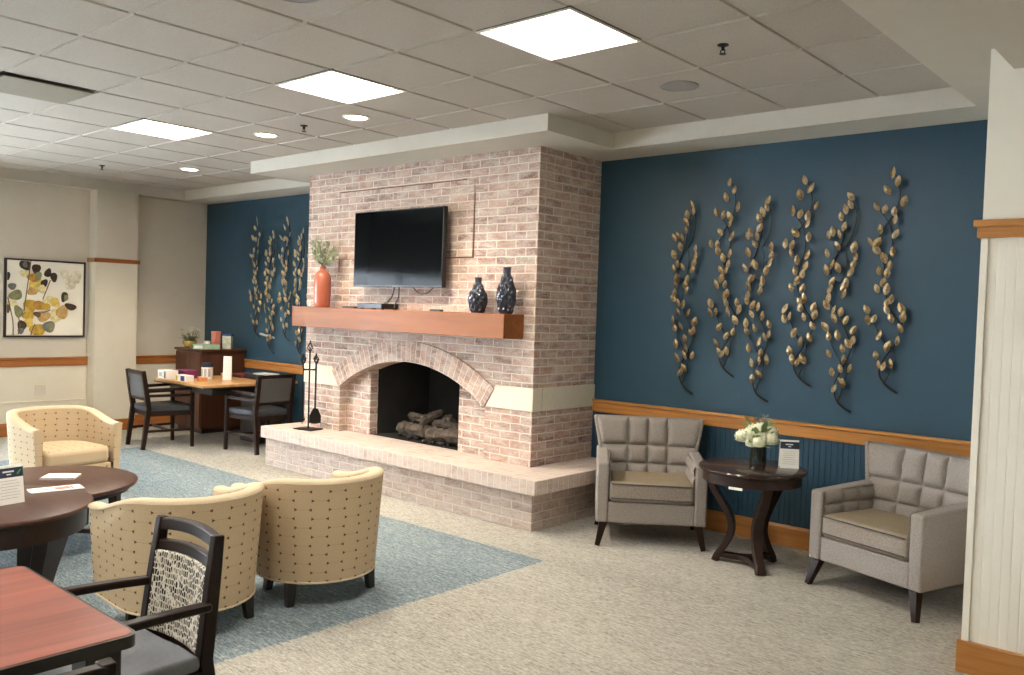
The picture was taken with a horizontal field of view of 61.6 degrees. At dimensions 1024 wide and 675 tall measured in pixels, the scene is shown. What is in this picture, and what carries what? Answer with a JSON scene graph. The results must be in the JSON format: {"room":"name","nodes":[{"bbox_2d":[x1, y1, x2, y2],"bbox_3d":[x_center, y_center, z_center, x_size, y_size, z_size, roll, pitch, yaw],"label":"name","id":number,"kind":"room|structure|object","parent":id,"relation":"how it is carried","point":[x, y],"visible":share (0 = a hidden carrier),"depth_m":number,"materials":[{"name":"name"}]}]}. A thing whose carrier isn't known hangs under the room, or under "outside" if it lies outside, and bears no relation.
{"room":"care facility","nodes":[
{"label":"care facility","id":0,"kind":"room"},
{"bbox_2d":[0,180,206,357],"bbox_3d":[-7.422,-0.491,8.246,0.150,3.300,9.565,3,2,41],"label":"wall","id":1,"kind":"structure","parent":0,"point":[38,221],"depth_m":11.10,"materials":[{"name":"beige paint"}]},
{"bbox_2d":[0,423,6,436],"bbox_3d":[-7.925,1.085,7.658,0.016,0.156,8.010,3,2,41],"label":"baseboard","id":2,"kind":"structure","parent":1,"relation":"attached to","point":[3,427],"depth_m":9.96,"materials":[{"name":"brown wood"}]},
{"bbox_2d":[35,385,45,394],"bbox_3d":[-5.619,0.624,10.243,0.008,0.120,0.120,3,2,41],"label":"wall outlet","id":3,"kind":"object","parent":1,"relation":"attached to","point":[39,389],"visible":1,"depth_m":10.24,"materials":[{"name":"beige paint"}]},
{"bbox_2d":[0,398,86,423],"bbox_3d":[-6.067,0.876,9.749,0.022,0.240,2.405,3,2,41],"label":"trim","id":4,"kind":"structure","parent":1,"relation":"attached to","point":[4,407],"depth_m":10.19,"materials":[{"name":"paint"}]},
{"bbox_2d":[0,356,87,366],"bbox_3d":[-7.893,0.298,7.627,0.034,0.107,8.010,3,2,41],"label":"trim","id":5,"kind":"structure","parent":1,"relation":"attached to","point":[80,360],"depth_m":10.24,"materials":[{"name":"brown wood"}]},
{"bbox_2d":[3,258,85,336],"bbox_3d":[-5.548,-0.462,10.227,0.043,0.914,0.896,3,2,41],"label":"painting","id":6,"kind":"object","parent":1,"relation":"attached to","point":[42,298],"visible":1,"depth_m":10.20,"materials":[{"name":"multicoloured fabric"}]},
{"bbox_2d":[0,262,175,423],"bbox_3d":[-5.456,0.044,10.247,0.204,1.950,3.965,3,2,41],"label":"wall","id":7,"kind":"structure","parent":1,"relation":"attached to","point":[112,287],"depth_m":10.61,"materials":[{"name":"paint"}]},
{"bbox_2d":[87,258,139,264],"bbox_3d":[-4.965,-0.951,10.723,0.222,0.050,0.558,3,2,41],"label":"trim","id":8,"kind":"structure","parent":1,"relation":"attached to","point":[107,260],"depth_m":10.61,"materials":[{"name":"brown wood"}]},
{"bbox_2d":[113,418,136,429],"bbox_3d":[-5.033,1.086,10.790,0.216,0.140,0.546,3,2,41],"label":"trim","id":9,"kind":"structure","parent":1,"relation":"attached to","point":[124,421],"depth_m":10.82,"materials":[{"name":"brown wood"}]},
{"bbox_2d":[135,414,174,424],"bbox_3d":[-4.594,1.072,11.440,0.016,0.156,1.041,3,2,41],"label":"baseboard","id":10,"kind":"structure","parent":1,"relation":"attached to","point":[140,418],"depth_m":11.30,"materials":[{"name":"brown wood"}]},
{"bbox_2d":[136,355,175,363],"bbox_3d":[-4.561,0.284,11.408,0.034,0.107,1.041,3,2,41],"label":"trim","id":11,"kind":"structure","parent":1,"relation":"attached to","point":[140,359],"depth_m":11.27,"materials":[{"name":"brown wood"}]},
{"bbox_2d":[89,189,138,259],"bbox_3d":[-4.993,-0.325,10.751,0.200,2.964,0.514,3,2,41],"label":"column","id":12,"kind":"structure","parent":0,"point":[113,230],"depth_m":10.61,"materials":[{"name":"beige paint"}]},
{"bbox_2d":[0,0,951,190],"bbox_3d":[-3.805,-1.707,4.767,9.425,0.011,9.124,3,2,41],"label":"ceiling","id":13,"kind":"structure","parent":0,"point":[162,34],"depth_m":5.13,"materials":[{"name":"tile"}]},
{"bbox_2d":[179,167,199,170],"bbox_3d":[-3.519,-1.835,9.389,0.210,0.010,0.210,3,2,41],"label":"recessed light","id":14,"kind":"object","parent":13,"relation":"in","point":[181,168],"visible":1,"depth_m":9.37,"materials":[{"name":"white metal"}]},
{"bbox_2d":[253,132,278,137],"bbox_3d":[-2.094,-1.723,7.321,0.210,0.010,0.210,3,2,41],"label":"recessed light","id":15,"kind":"object","parent":13,"relation":"in","point":[260,134],"visible":1,"depth_m":7.30,"materials":[{"name":"white metal"}]},
{"bbox_2d":[282,0,319,2],"bbox_3d":[-0.997,-1.579,3.938,0.260,0.008,0.260,3,2,41],"label":"ceiling speaker","id":16,"kind":"object","parent":13,"relation":"attached to","point":[292,1],"visible":1,"depth_m":4.04},
{"bbox_2d":[287,0,315,1],"bbox_3d":[-0.997,-1.581,3.938,0.238,0.005,0.238,3,2,41],"label":"grille","id":17,"kind":"object","parent":16,"relation":"attached to","point":[287,0],"depth_m":4.04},
{"bbox_2d":[342,114,369,120],"bbox_3d":[-1.180,-1.667,6.516,0.210,0.010,0.210,3,2,41],"label":"recessed light","id":18,"kind":"object","parent":13,"relation":"in","point":[357,117],"visible":1,"depth_m":6.51,"materials":[{"name":"white metal"}]},
{"bbox_2d":[0,0,881,171],"bbox_3d":[-3.677,-1.759,5.060,9.754,0.084,9.754,3,2,41],"label":"grid","id":19,"kind":"object","parent":13,"relation":"attached to","point":[134,11],"visible":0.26,"depth_m":4.79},
{"bbox_2d":[0,71,95,103],"bbox_3d":[-3.303,-1.718,5.949,0.590,0.026,0.590,3,2,41],"label":"air vent","id":20,"kind":"object","parent":19,"relation":"attached to","point":[10,83],"visible":1,"depth_m":5.90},
{"bbox_2d":[110,118,213,140],"bbox_3d":[-2.953,-1.770,7.266,0.609,0.044,0.609,3,2,41],"label":"ceiling light","id":21,"kind":"object","parent":19,"relation":"attached to","point":[145,126],"visible":0.75,"depth_m":7.36,"materials":[{"name":"white plastic"}]},
{"bbox_2d":[125,120,199,135],"bbox_3d":[-2.953,-1.786,7.265,0.576,0.008,0.576,3,2,41],"label":"diffuser","id":22,"kind":"object","parent":21,"relation":"attached to","point":[144,127],"depth_m":7.37,"materials":[{"name":"white"}]},
{"bbox_2d":[274,68,406,103],"bbox_3d":[-1.125,-1.659,5.656,0.609,0.044,0.609,3,2,41],"label":"ceiling light","id":23,"kind":"object","parent":19,"relation":"attached to","point":[332,84],"visible":0.75,"depth_m":5.72,"materials":[{"name":"white plastic"}]},
{"bbox_2d":[290,72,391,97],"bbox_3d":[-1.125,-1.675,5.655,0.576,0.008,0.576,3,2,41],"label":"diffuser","id":24,"kind":"object","parent":23,"relation":"attached to","point":[331,84],"depth_m":5.74,"materials":[{"name":"white"}]},
{"bbox_2d":[476,5,641,60],"bbox_3d":[0.246,-1.575,4.448,0.609,0.044,0.609,3,2,41],"label":"ceiling light","id":25,"kind":"object","parent":19,"relation":"attached to","point":[568,31],"visible":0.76,"depth_m":4.50,"materials":[{"name":"white plastic"}]},
{"bbox_2d":[491,10,625,53],"bbox_3d":[0.246,-1.591,4.448,0.576,0.008,0.576,3,2,41],"label":"diffuser","id":26,"kind":"object","parent":25,"relation":"attached to","point":[566,32],"depth_m":4.51,"materials":[{"name":"white"}]},
{"bbox_2d":[659,80,698,91],"bbox_3d":[1.035,-1.558,5.332,0.244,0.008,0.244,3,2,41],"label":"ceiling speaker","id":27,"kind":"object","parent":13,"relation":"attached to","point":[677,85],"visible":1,"depth_m":5.32},
{"bbox_2d":[661,82,696,90],"bbox_3d":[1.035,-1.560,5.332,0.222,0.005,0.222,3,2,41],"label":"grille","id":28,"kind":"object","parent":27,"relation":"attached to","point":[668,86],"depth_m":5.33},
{"bbox_2d":[717,43,728,54],"bbox_3d":[1.104,-1.508,4.503,0.060,0.050,0.060,3,2,41],"label":"sprinkler","id":29,"kind":"object","parent":13,"relation":"attached to","point":[722,45],"visible":1,"depth_m":4.49,"materials":[{"name":"black metal"}]},
{"bbox_2d":[0,423,968,674],"bbox_3d":[-2.190,1.538,3.644,14.356,0.120,9.965,3,2,41],"label":"floor","id":30,"kind":"structure","parent":0,"point":[453,593],"depth_m":4.91,"materials":[{"name":"carpet"}]},
{"bbox_2d":[0,485,93,581],"bbox_3d":[-2.821,1.163,4.648,1.000,0.535,1.000,3,2,41],"label":"coffee table","id":31,"kind":"object","parent":30,"relation":"on","point":[39,527],"visible":0.66,"depth_m":4.54,"materials":[{"name":"wood"}]},
{"bbox_2d":[0,464,24,505],"bbox_3d":[-2.732,0.795,4.654,0.073,0.205,0.150,3,2,32],"label":"tent card","id":32,"kind":"object","parent":31,"relation":"on","point":[11,476],"visible":1,"depth_m":4.65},
{"bbox_2d":[27,484,84,493],"bbox_3d":[-2.671,0.885,5.035,0.280,0.005,0.124,0,2,-41],"label":"brochure","id":33,"kind":"object","parent":31,"relation":"on","point":[75,486],"visible":1,"depth_m":5.02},
{"bbox_2d":[37,486,73,490],"bbox_3d":[-2.672,0.883,5.033,0.185,0.001,0.070,0,2,-41],"label":"print","id":34,"kind":"object","parent":33,"relation":"on","point":[54,488],"depth_m":5.03},
{"bbox_2d":[6,405,122,468],"bbox_3d":[-3.805,0.959,7.177,0.697,0.713,0.758,3,2,33],"label":"barrel chair","id":35,"kind":"object","parent":30,"relation":"on","point":[59,435],"visible":0.66,"depth_m":7.23,"materials":[{"name":"beige fabric"}]},
{"bbox_2d":[42,440,108,465],"bbox_3d":[-3.743,0.965,7.136,0.545,0.150,0.544,3,2,33],"label":"seat cushion","id":36,"kind":"object","parent":35,"relation":"on","point":[60,452],"depth_m":7.05,"materials":[{"name":"fabric"}]},
{"bbox_2d":[0,566,134,674],"bbox_3d":[-1.649,1.167,2.350,0.864,0.740,0.864,3,2,41],"label":"dining table","id":37,"kind":"object","parent":30,"relation":"on","point":[44,626],"visible":1,"depth_m":2.38,"materials":[{"name":"brown wood"}]},
{"bbox_2d":[23,465,137,533],"bbox_3d":[-3.139,1.170,5.755,1.160,0.420,1.160,3,2,41],"label":"coffee table","id":38,"kind":"object","parent":30,"relation":"on","point":[102,483],"visible":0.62,"depth_m":5.84,"materials":[{"name":"wood"}]},
{"bbox_2d":[39,473,80,479],"bbox_3d":[-3.084,0.950,5.878,0.214,0.014,0.172,2,2,-11],"label":"notepad","id":39,"kind":"object","parent":38,"relation":"on","point":[50,476],"visible":1,"depth_m":5.85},
{"bbox_2d":[57,657,116,674],"bbox_3d":[-1.187,1.129,1.895,0.541,0.880,0.513,3,2,41],"label":"dining chair","id":40,"kind":"object","parent":30,"relation":"on","point":[106,666],"visible":1,"depth_m":1.85,"materials":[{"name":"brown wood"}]},
{"bbox_2d":[35,515,224,674],"bbox_3d":[-1.295,1.094,2.871,0.513,0.880,0.541,3,2,40],"label":"dining chair","id":41,"kind":"object","parent":30,"relation":"on","point":[182,580],"visible":0.77,"depth_m":2.95,"materials":[{"name":"brown wood"}]},
{"bbox_2d":[125,368,194,449],"bbox_3d":[-3.997,0.790,9.741,0.587,0.870,0.583,0,3,-44],"label":"chair","id":42,"kind":"object","parent":30,"relation":"on","point":[138,386],"visible":0.89,"depth_m":9.63,"materials":[{"name":"brown wood"}]},
{"bbox_2d":[88,482,263,620],"bbox_3d":[-1.665,1.116,4.431,0.697,0.713,0.758,4,3,44],"label":"barrel chair","id":43,"kind":"object","parent":30,"relation":"on","point":[121,531],"visible":0.72,"depth_m":4.22,"materials":[{"name":"fabric"}]},
{"bbox_2d":[174,346,245,433],"bbox_3d":[-3.898,0.659,11.075,0.670,1.050,0.636,3,2,41],"label":"base cabinet","id":44,"kind":"object","parent":30,"relation":"on","point":[208,409],"visible":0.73,"depth_m":10.82,"materials":[{"name":"brown wood"}]},
{"bbox_2d":[182,340,196,346],"bbox_3d":[-4.156,0.082,11.084,0.180,0.085,0.180,3,2,41],"label":"bowl","id":45,"kind":"object","parent":44,"relation":"on","point":[186,343],"visible":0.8,"depth_m":11.02,"materials":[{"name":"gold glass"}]},
{"bbox_2d":[178,327,201,340],"bbox_3d":[-4.141,-0.039,11.068,0.285,0.189,0.295,3,2,41],"label":"posy","id":46,"kind":"object","parent":45,"relation":"in","point":[189,337],"visible":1,"depth_m":11.03,"materials":[{"name":"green plant"}]},
{"bbox_2d":[191,344,219,348],"bbox_3d":[-3.855,0.114,10.806,0.340,0.058,0.201,1,2,-21],"label":"game","id":47,"kind":"object","parent":44,"relation":"on","point":[193,346],"visible":1,"depth_m":10.72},
{"bbox_2d":[191,344,202,348],"bbox_3d":[-3.912,0.116,10.678,0.129,0.058,0.002,1,2,-21],"label":"print","id":48,"kind":"object","parent":47,"relation":"attached to","point":[195,346],"depth_m":10.67},
{"bbox_2d":[211,331,220,343],"bbox_3d":[-3.822,0.027,11.096,0.104,0.215,0.084,3,2,41],"label":"tin","id":49,"kind":"object","parent":44,"relation":"on","point":[215,335],"visible":0.83,"depth_m":11.06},
{"bbox_2d":[222,334,232,348],"bbox_3d":[-3.626,0.051,10.964,0.112,0.188,0.082,2,2,1],"label":"carton","id":50,"kind":"object","parent":44,"relation":"on","point":[227,339],"visible":1,"depth_m":10.93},
{"bbox_2d":[154,375,297,443],"bbox_3d":[-3.349,0.863,10.070,1.104,0.742,1.204,3,2,41],"label":"table","id":51,"kind":"object","parent":30,"relation":"on","point":[217,385],"visible":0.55,"depth_m":9.77,"materials":[{"name":"brown wood"}]},
{"bbox_2d":[158,369,177,378],"bbox_3d":[-3.993,0.426,9.982,0.190,0.095,0.151,3,2,41],"label":"game box","id":52,"kind":"object","parent":51,"relation":"on","point":[167,373],"visible":0.91,"depth_m":9.92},
{"bbox_2d":[175,374,193,381],"bbox_3d":[-3.697,0.458,9.708,0.210,0.068,0.101,3,2,37],"label":"game box","id":53,"kind":"object","parent":51,"relation":"on","point":[179,377],"visible":1,"depth_m":9.66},
{"bbox_2d":[173,369,197,378],"bbox_3d":[-3.842,0.427,10.102,0.260,0.095,0.171,3,2,38],"label":"game box","id":54,"kind":"object","parent":51,"relation":"on","point":[180,371],"visible":0.49,"depth_m":10.03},
{"bbox_2d":[201,362,213,378],"bbox_3d":[-3.568,0.390,10.061,0.138,0.190,0.138,3,2,41],"label":"canister","id":55,"kind":"object","parent":51,"relation":"on","point":[206,367],"visible":0.88,"depth_m":10.01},
{"bbox_2d":[201,369,209,376],"bbox_3d":[-3.568,0.411,10.008,0.105,0.090,0.026,2,2,-1],"label":"print","id":56,"kind":"object","parent":55,"relation":"attached to","point":[204,372],"depth_m":10.00},
{"bbox_2d":[223,356,231,379],"bbox_3d":[-3.321,0.356,10.037,0.096,0.275,0.040,2,2,-1],"label":"card","id":57,"kind":"object","parent":51,"relation":"on","point":[227,360],"visible":1,"depth_m":10.03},
{"bbox_2d":[232,372,247,377],"bbox_3d":[-3.282,0.461,10.542,0.340,0.035,0.301,3,2,36],"label":"game box","id":58,"kind":"object","parent":51,"relation":"on","point":[242,374],"visible":0.44,"depth_m":10.41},
{"bbox_2d":[245,373,279,379],"bbox_3d":[-2.985,0.468,10.320,0.340,0.055,0.301,3,2,41],"label":"game box","id":59,"kind":"object","parent":51,"relation":"on","point":[248,375],"visible":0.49,"depth_m":10.24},
{"bbox_2d":[223,374,295,454],"bbox_3d":[-2.814,0.832,9.653,0.587,0.870,0.583,3,2,39],"label":"chair","id":60,"kind":"object","parent":30,"relation":"on","point":[270,390],"visible":0.9,"depth_m":9.50,"materials":[{"name":"brown wood"}]},
{"bbox_2d":[231,467,383,607],"bbox_3d":[-1.119,1.116,4.990,0.758,0.713,0.697,0,3,-44],"label":"barrel chair","id":61,"kind":"object","parent":30,"relation":"on","point":[313,531],"visible":0.87,"depth_m":4.69,"materials":[{"name":"beige fabric"}]},
{"bbox_2d":[261,146,601,531],"bbox_3d":[-0.769,-0.097,7.942,3.680,2.964,1.227,3,2,41],"label":"fireplace","id":62,"kind":"object","parent":30,"relation":"on","point":[518,387],"visible":0.94,"depth_m":7.29,"materials":[{"name":"brick"}]},
{"bbox_2d":[293,340,322,430],"bbox_3d":[-2.013,0.471,8.531,0.230,0.885,0.195,3,2,29],"label":"stand","id":63,"kind":"object","parent":62,"relation":"on","point":[305,428],"visible":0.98,"depth_m":8.52,"materials":[{"name":"black metal"}]},
{"bbox_2d":[301,354,305,421],"bbox_3d":[-2.054,0.507,8.458,0.055,0.695,0.047,1,2,-30],"label":"fireplace poker","id":64,"kind":"object","parent":63,"relation":"hanging from","point":[303,356],"visible":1,"depth_m":8.45,"materials":[{"name":"black metal"}]},
{"bbox_2d":[309,354,320,422],"bbox_3d":[-1.937,0.505,8.489,0.112,0.685,0.052,1,2,-13],"label":"shovel","id":65,"kind":"object","parent":63,"relation":"hanging from","point":[314,417],"visible":1,"depth_m":8.49,"materials":[{"name":"black metal"}]},
{"bbox_2d":[314,266,330,306],"bbox_3d":[-1.860,-0.496,8.433,0.166,0.398,0.166,3,2,41],"label":"vase","id":66,"kind":"object","parent":62,"relation":"on","point":[322,279],"visible":0.91,"depth_m":8.37,"materials":[{"name":"ceramic"}]},
{"bbox_2d":[308,238,339,265],"bbox_3d":[-1.843,-0.801,8.412,0.215,0.371,0.541,0,3,-44],"label":"sprigs","id":67,"kind":"object","parent":66,"relation":"in","point":[319,256],"visible":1,"depth_m":8.39,"materials":[{"name":"green plant"}]},
{"bbox_2d":[357,303,397,309],"bbox_3d":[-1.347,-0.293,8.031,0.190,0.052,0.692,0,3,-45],"label":"cable box","id":68,"kind":"object","parent":62,"relation":"on","point":[359,305],"visible":0.86,"depth_m":7.81,"materials":[{"name":"black plastic"}]},
{"bbox_2d":[353,206,447,307],"bbox_3d":[-1.000,-0.705,7.771,1.205,0.889,0.133,3,2,41],"label":"television","id":69,"kind":"object","parent":62,"relation":"on","point":[398,248],"visible":0.98,"depth_m":7.67,"materials":[{"name":"black plastic"}]},
{"bbox_2d":[292,306,523,338],"bbox_3d":[-1.053,-0.151,7.755,2.851,0.196,0.243,3,2,41],"label":"mantel shelf","id":70,"kind":"object","parent":62,"relation":"attached to","point":[455,323],"depth_m":7.46,"materials":[{"name":"brown wood"}]},
{"bbox_2d":[398,434,450,446],"bbox_3d":[-0.745,0.950,8.094,0.893,0.058,0.400,3,2,41],"label":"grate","id":71,"kind":"object","parent":62,"relation":"in","point":[406,436],"visible":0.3,"depth_m":7.90,"materials":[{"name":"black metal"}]},
{"bbox_2d":[396,421,429,437],"bbox_3d":[-0.920,0.872,8.126,0.414,0.148,0.150,3,2,35],"label":"log","id":72,"kind":"object","parent":71,"relation":"on","point":[404,427],"visible":0.87,"depth_m":8.10,"materials":[{"name":"wood"}]},
{"bbox_2d":[408,412,432,424],"bbox_3d":[-0.855,0.773,8.204,0.376,0.105,0.112,3,2,41],"label":"log","id":73,"kind":"object","parent":72,"relation":"on","point":[415,417],"visible":0.61,"depth_m":8.22,"materials":[{"name":"wood"}]},
{"bbox_2d":[419,409,444,425],"bbox_3d":[-0.746,0.758,8.080,0.243,0.166,0.097,1,2,-18],"label":"log","id":74,"kind":"object","parent":72,"relation":"on","point":[436,414],"visible":0.98,"depth_m":8.05,"materials":[{"name":"wood"}]},
{"bbox_2d":[425,426,457,446],"bbox_3d":[-0.614,0.894,7.828,0.448,0.168,0.180,3,2,41],"label":"log","id":75,"kind":"object","parent":71,"relation":"on","point":[450,435],"visible":0.82,"depth_m":7.79,"materials":[{"name":"wood"}]},
{"bbox_2d":[432,419,457,428],"bbox_3d":[-0.595,0.811,7.918,0.327,0.089,0.086,3,2,38],"label":"log","id":76,"kind":"object","parent":75,"relation":"on","point":[438,423],"visible":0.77,"depth_m":7.91,"materials":[{"name":"wood"}]},
{"bbox_3d":[-0.621,0.878,8.108,0.863,0.161,0.191,3,2,41],"label":"log","id":77,"kind":"object","parent":71,"relation":"on","visible":0},
{"bbox_2d":[442,414,456,421],"bbox_3d":[-0.591,0.764,7.994,0.187,0.106,0.113,3,2,41],"label":"log","id":78,"kind":"object","parent":77,"relation":"on","point":[449,418],"visible":0.7,"depth_m":7.96,"materials":[{"name":"wood"}]},
{"bbox_2d":[467,277,487,312],"bbox_3d":[-0.281,-0.348,7.070,0.170,0.292,0.172,3,2,41],"label":"vase","id":79,"kind":"object","parent":62,"relation":"on","point":[477,299],"visible":1,"depth_m":7.02,"materials":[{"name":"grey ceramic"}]},
{"bbox_2d":[496,267,515,313],"bbox_3d":[-0.045,-0.375,6.861,0.167,0.374,0.168,3,2,41],"label":"vase","id":80,"kind":"object","parent":62,"relation":"on","point":[506,290],"visible":0.99,"depth_m":6.81,"materials":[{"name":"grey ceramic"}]},
{"bbox_2d":[594,414,707,551],"bbox_3d":[1.025,1.058,6.438,0.845,0.882,0.691,2,2,5],"label":"armchair","id":81,"kind":"object","parent":30,"relation":"on","point":[648,471],"visible":1,"depth_m":6.33,"materials":[{"name":"fabric"}]},
{"bbox_2d":[609,470,693,504],"bbox_3d":[1.016,1.105,6.360,0.600,0.144,0.491,2,2,5],"label":"seat cushion","id":82,"kind":"object","parent":81,"relation":"on","point":[626,487],"depth_m":6.14,"materials":[{"name":"fabric"}]},
{"bbox_2d":[699,457,807,575],"bbox_3d":[1.601,1.201,5.777,0.704,0.676,0.704,3,2,41],"label":"side table","id":83,"kind":"object","parent":30,"relation":"on","point":[735,473],"visible":0.98,"depth_m":5.63,"materials":[{"name":"wood"}]},
{"bbox_2d":[749,445,766,464],"bbox_3d":[1.687,0.798,5.893,0.112,0.127,0.112,3,2,41],"label":"flower vase","id":84,"kind":"object","parent":83,"relation":"on","point":[758,455],"visible":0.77,"depth_m":5.84,"materials":[{"name":"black glass"}]},
{"bbox_2d":[734,414,778,447],"bbox_3d":[1.673,0.681,5.881,0.298,0.331,0.270,2,2,14],"label":"bouquet","id":85,"kind":"object","parent":84,"relation":"in","point":[761,434],"visible":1,"depth_m":5.83,"materials":[{"name":"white plant"}]},
{"bbox_2d":[778,439,798,468],"bbox_3d":[1.856,0.779,5.758,0.122,0.185,0.063,2,2,7],"label":"tent card","id":86,"kind":"object","parent":83,"relation":"on","point":[789,449],"visible":1,"depth_m":5.74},
{"bbox_2d":[780,441,798,463],"bbox_3d":[1.853,0.771,5.739,0.122,0.146,0.020,2,2,7],"label":"print","id":87,"kind":"object","parent":86,"relation":"attached to","point":[789,450],"depth_m":5.74},
{"bbox_2d":[804,441,969,622],"bbox_3d":[2.353,1.139,5.250,0.691,0.882,0.845,1,2,-30],"label":"armchair","id":88,"kind":"object","parent":30,"relation":"on","point":[904,525],"visible":0.96,"depth_m":5.18,"materials":[{"name":"fabric"}]},
{"bbox_2d":[822,508,910,560],"bbox_3d":[2.282,1.183,5.212,0.491,0.144,0.600,1,2,-30],"label":"seat cushion","id":89,"kind":"object","parent":88,"relation":"on","point":[882,533],"depth_m":5.14,"materials":[{"name":"fabric"}]},
{"bbox_2d":[204,120,987,440],"bbox_3d":[1.076,-0.182,7.234,14.256,3.300,0.150,3,2,41],"label":"wall","id":90,"kind":"structure","parent":0,"point":[644,201],"depth_m":6.37,"materials":[{"name":"blue paint"}]},
{"bbox_2d":[249,218,261,337],"bbox_3d":[-3.237,-0.766,10.882,0.279,1.529,0.076,3,2,41],"label":"vine","id":91,"kind":"object","parent":90,"relation":"attached to","point":[259,234],"visible":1,"depth_m":10.88,"materials":[{"name":"brown metal"}]},
{"bbox_2d":[264,230,274,353],"bbox_3d":[-3.002,-0.567,10.677,0.251,1.526,0.076,3,2,41],"label":"vine","id":92,"kind":"object","parent":90,"relation":"attached to","point":[268,337],"visible":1,"depth_m":10.66,"materials":[{"name":"brown metal"}]},
{"bbox_2d":[244,359,302,374],"bbox_3d":[-2.921,0.363,10.634,3.523,0.107,0.034,3,2,41],"label":"trim","id":93,"kind":"structure","parent":90,"relation":"attached to","point":[257,364],"depth_m":10.65,"materials":[{"name":"brown wood"}]},
{"bbox_2d":[244,367,304,423],"bbox_3d":[-2.927,0.769,10.656,3.523,0.720,0.004,3,2,41],"label":"wainscoting","id":94,"kind":"structure","parent":90,"relation":"attached to","point":[297,402],"depth_m":10.36,"materials":[{"name":"blue paint"}]},
{"bbox_2d":[277,216,291,340],"bbox_3d":[-2.752,-0.715,10.453,0.278,1.516,0.079,3,2,41],"label":"vine","id":95,"kind":"object","parent":90,"relation":"attached to","point":[285,265],"visible":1,"depth_m":10.45,"materials":[{"name":"brown metal"}]},
{"bbox_2d":[292,228,304,355],"bbox_3d":[-2.538,-0.538,10.264,0.241,1.545,0.081,3,2,41],"label":"vine","id":96,"kind":"object","parent":90,"relation":"attached to","point":[298,241],"visible":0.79,"depth_m":10.26,"materials":[{"name":"brown metal"}]},
{"bbox_2d":[0,0,994,204],"bbox_3d":[-2.089,-1.571,3.544,13.956,0.178,9.565,3,2,41],"label":"ceiling soffit","id":97,"kind":"structure","parent":90,"relation":"attached to","point":[935,33],"depth_m":6.29,"materials":[{"name":"paint"}]},
{"bbox_2d":[671,200,696,394],"bbox_3d":[1.368,-0.317,6.822,0.247,1.532,0.083,3,2,41],"label":"vine","id":98,"kind":"object","parent":90,"relation":"attached to","point":[691,332],"visible":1,"depth_m":6.81,"materials":[{"name":"brown metal"}]},
{"bbox_2d":[707,178,741,377],"bbox_3d":[1.637,-0.454,6.586,0.286,1.518,0.082,3,2,41],"label":"vine","id":99,"kind":"object","parent":90,"relation":"attached to","point":[723,258],"visible":1,"depth_m":6.58,"materials":[{"name":"brown metal"}]},
{"bbox_2d":[591,411,864,528],"bbox_3d":[3.451,1.157,5.039,7.373,0.720,0.004,3,2,41],"label":"wainscoting","id":100,"kind":"structure","parent":90,"relation":"attached to","point":[826,463],"depth_m":6.27,"materials":[{"name":"blue paint"}]},
{"bbox_2d":[742,196,773,402],"bbox_3d":[1.836,-0.285,6.412,0.246,1.532,0.081,3,2,41],"label":"vine","id":101,"kind":"object","parent":90,"relation":"attached to","point":[759,218],"visible":1,"depth_m":6.40,"materials":[{"name":"brown metal"}]},
{"bbox_2d":[592,399,970,456],"bbox_3d":[3.457,0.750,5.017,7.373,0.107,0.034,3,2,41],"label":"trim","id":102,"kind":"structure","parent":90,"relation":"attached to","point":[790,428],"depth_m":6.20,"materials":[{"name":"brown wood"}]},
{"bbox_2d":[781,176,818,386],"bbox_3d":[2.078,-0.404,6.198,0.278,1.517,0.081,3,2,41],"label":"vine","id":103,"kind":"object","parent":90,"relation":"attached to","point":[793,360],"visible":1,"depth_m":6.19,"materials":[{"name":"brown metal"}]},
{"bbox_2d":[702,509,963,584],"bbox_3d":[3.432,1.538,5.043,7.373,0.156,0.016,3,2,41],"label":"baseboard","id":104,"kind":"structure","parent":90,"relation":"attached to","point":[779,534],"depth_m":6.36,"materials":[{"name":"brown wood"}]},
{"bbox_2d":[821,192,857,412],"bbox_3d":[2.296,-0.241,6.010,0.253,1.532,0.076,3,2,41],"label":"vine","id":105,"kind":"object","parent":90,"relation":"attached to","point":[848,342],"visible":1,"depth_m":6.00,"materials":[{"name":"brown metal"}]},
{"bbox_2d":[863,167,907,393],"bbox_3d":[2.531,-0.382,5.800,0.283,1.524,0.080,3,2,41],"label":"vine","id":106,"kind":"object","parent":90,"relation":"attached to","point":[876,243],"visible":1,"depth_m":5.79,"materials":[{"name":"brown metal"}]},
{"bbox_2d":[983,49,1023,219],"bbox_3d":[4.230,0.214,3.334,4.042,2.964,1.535,3,2,41],"label":"wall","id":107,"kind":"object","parent":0,"point":[1004,167],"visible":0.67,"depth_m":4.01,"materials":[{"name":"beige paint"}]},
{"bbox_2d":[955,636,1023,674],"bbox_3d":[4.169,1.616,3.376,4.060,0.155,1.561,3,2,41],"label":"trim","id":108,"kind":"structure","parent":107,"relation":"attached to","point":[972,658],"depth_m":4.04,"materials":[{"name":"brown wood"}]},
{"bbox_2d":[961,237,1023,654],"bbox_3d":[3.706,0.582,2.765,4.042,1.950,0.014,3,2,41],"label":"wainscoting","id":109,"kind":"structure","parent":107,"relation":"attached to","point":[993,594],"depth_m":4.03,"materials":[{"name":"beige paint"}]},
{"bbox_2d":[973,218,1023,238],"bbox_3d":[3.848,-0.420,2.880,4.072,0.085,0.434,3,2,41],"label":"trim","id":110,"kind":"structure","parent":107,"relation":"attached to","point":[1014,227],"depth_m":4.00,"materials":[{"name":"brown wood"}]},
{"bbox_3d":[3.152,0.152,-1.067,0.150,3.300,9.565,3,2,41],"label":"wall","id":111,"kind":"structure","parent":0,"visible":0},
{"bbox_2d":[948,0,1023,68],"bbox_3d":[1.150,-1.197,-0.337,3.940,0.111,8.022,3,2,41],"label":"trim","id":112,"kind":"structure","parent":111,"relation":"attached to","point":[1000,22],"depth_m":3.38,"materials":[{"name":"paint"}]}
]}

